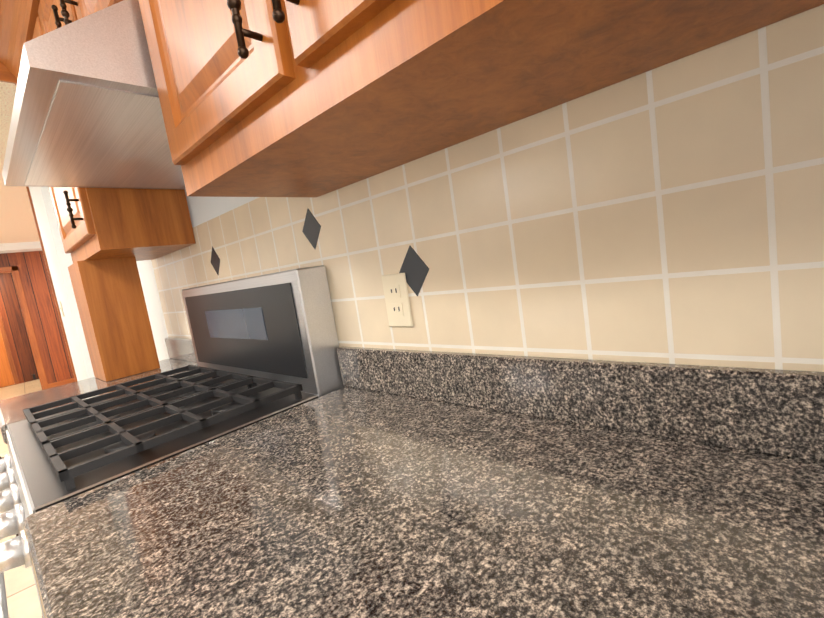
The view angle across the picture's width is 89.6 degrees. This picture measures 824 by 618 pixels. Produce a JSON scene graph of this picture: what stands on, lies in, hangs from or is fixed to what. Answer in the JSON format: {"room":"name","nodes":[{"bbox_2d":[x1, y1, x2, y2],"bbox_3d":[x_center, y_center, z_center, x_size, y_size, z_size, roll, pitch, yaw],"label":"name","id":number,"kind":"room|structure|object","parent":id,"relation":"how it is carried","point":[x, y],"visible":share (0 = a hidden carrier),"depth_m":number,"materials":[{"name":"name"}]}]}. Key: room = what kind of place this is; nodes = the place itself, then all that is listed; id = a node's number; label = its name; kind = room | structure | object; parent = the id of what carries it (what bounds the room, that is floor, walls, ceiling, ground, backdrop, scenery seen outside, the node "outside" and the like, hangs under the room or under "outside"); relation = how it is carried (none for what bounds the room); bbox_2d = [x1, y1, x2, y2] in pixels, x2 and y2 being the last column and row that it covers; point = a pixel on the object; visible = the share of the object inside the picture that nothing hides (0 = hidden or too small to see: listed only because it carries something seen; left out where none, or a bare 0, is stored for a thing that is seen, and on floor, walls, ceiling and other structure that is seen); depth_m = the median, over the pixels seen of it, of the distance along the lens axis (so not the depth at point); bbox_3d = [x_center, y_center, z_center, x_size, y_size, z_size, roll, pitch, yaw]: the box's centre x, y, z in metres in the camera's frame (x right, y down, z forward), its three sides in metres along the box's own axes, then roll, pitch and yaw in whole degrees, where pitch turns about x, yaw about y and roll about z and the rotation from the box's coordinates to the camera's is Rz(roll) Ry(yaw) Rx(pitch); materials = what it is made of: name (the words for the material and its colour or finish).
{"room":"kitchen","nodes":[
{"label":"kitchen","id":0,"kind":"room"},
{"bbox_2d":[0,273,38,387],"bbox_3d":[-7.981,0.297,7.911,1.260,2.420,0.160,-15,9,-43],"label":"door","id":1,"kind":"structure","parent":0,"point":[17,364],"depth_m":8.02,"materials":[{"name":"brown wood"}]},
{"bbox_2d":[0,82,41,253],"bbox_3d":[-2.195,-1.262,3.282,6.300,0.190,14.900,-15,9,-43],"label":"ceiling","id":2,"kind":"structure","parent":0,"point":[18,231],"depth_m":4.56,"materials":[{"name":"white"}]},
{"bbox_2d":[0,379,42,617],"bbox_3d":[-2.861,1.396,2.576,3.400,0.050,14.900,-15,9,-43],"label":"floor","id":3,"kind":"structure","parent":0,"point":[23,601],"depth_m":1.95,"materials":[{"name":"beige tile"}]},
{"bbox_2d":[68,260,159,381],"bbox_3d":[-1.246,0.038,1.737,0.231,0.473,0.190,-2,9,44],"label":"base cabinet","id":4,"kind":"object","parent":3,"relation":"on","point":[111,304],"depth_m":1.66,"materials":[{"name":"brown wood"}]},
{"bbox_2d":[0,265,344,617],"bbox_3d":[-0.650,0.564,1.129,0.800,1.215,0.704,-2,9,44],"label":"range","id":5,"kind":"object","parent":3,"relation":"on","point":[265,346],"visible":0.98,"depth_m":1.02,"materials":[{"name":"metal"}]},
{"bbox_3d":[0.312,0.712,0.296,4.468,0.865,0.660,-2,9,44],"label":"cabinet","id":6,"kind":"object","parent":3,"relation":"on","visible":0},
{"bbox_2d":[0,337,823,617],"bbox_3d":[0.243,0.206,0.254,4.480,0.160,0.630,-2,9,44],"label":"countertop","id":7,"kind":"structure","parent":6,"relation":"on","point":[390,483],"depth_m":0.48,"materials":[{"name":"stone"}]},
{"bbox_2d":[0,251,73,383],"bbox_3d":[-5.352,-0.095,7.837,5.040,2.420,0.100,-15,9,-43],"label":"wall","id":8,"kind":"structure","parent":0,"point":[41,305],"depth_m":6.97,"materials":[{"name":"brown wood"}]},
{"bbox_2d":[29,187,94,380],"bbox_3d":[-2.319,-0.004,3.088,0.410,2.420,0.940,-15,9,-43],"label":"wall","id":9,"kind":"structure","parent":0,"point":[59,261],"depth_m":2.67,"materials":[{"name":"white paint"}]},
{"bbox_2d":[0,186,76,389],"bbox_3d":[-3.315,-0.058,4.860,6.200,2.420,7.220,-15,9,-43],"label":"door frame","id":10,"kind":"structure","parent":9,"relation":"attached to","point":[13,270],"depth_m":6.77,"materials":[{"name":"brown wood"}]},
{"bbox_2d":[136,4,823,371],"bbox_3d":[0.499,-0.125,0.444,6.950,2.420,0.110,-2,9,44],"label":"wall","id":11,"kind":"structure","parent":0,"point":[670,212],"depth_m":0.59,"materials":[{"name":"beige tile"}]},
{"bbox_2d":[28,0,122,37],"bbox_3d":[-0.725,-0.828,1.111,0.811,0.455,0.319,-2,9,44],"label":"upper cabinet","id":12,"kind":"object","parent":11,"relation":"attached to","point":[47,15],"depth_m":1.03,"materials":[{"name":"brown wood"}]},
{"bbox_2d":[2,0,185,188],"bbox_3d":[-0.734,-0.497,1.087,0.796,0.180,0.488,-2,9,44],"label":"range hood","id":13,"kind":"object","parent":12,"relation":"attached to","point":[87,112],"visible":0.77,"depth_m":0.82,"materials":[{"name":"metal"}]},
{"bbox_2d":[8,0,195,267],"bbox_3d":[-1.187,-0.621,1.599,0.546,0.835,0.318,-2,9,44],"label":"upper cabinet","id":14,"kind":"object","parent":11,"relation":"attached to","point":[96,225],"depth_m":1.45,"materials":[{"name":"brown wood"}]},
{"bbox_2d":[381,273,412,326],"bbox_3d":[-0.033,-0.018,0.890,0.072,0.115,0.008,-2,9,44],"label":"outlet","id":15,"kind":"object","parent":11,"relation":"attached to","point":[395,289],"visible":1,"depth_m":0.89,"materials":[{"name":"beige plastic"}]},
{"bbox_2d":[138,0,763,203],"bbox_3d":[-0.094,-0.666,0.558,0.854,0.835,0.318,-2,9,44],"label":"upper cabinet","id":16,"kind":"object","parent":11,"relation":"attached to","point":[288,98],"depth_m":0.50,"materials":[{"name":"brown wood"}]},
{"bbox_2d":[760,0,823,26],"bbox_3d":[0.526,-0.692,-0.032,0.860,0.835,0.318,-2,9,44],"label":"upper cabinet","id":17,"kind":"object","parent":11,"relation":"attached to","point":[774,11],"depth_m":0.40,"materials":[{"name":"brown wood"}]}
]}

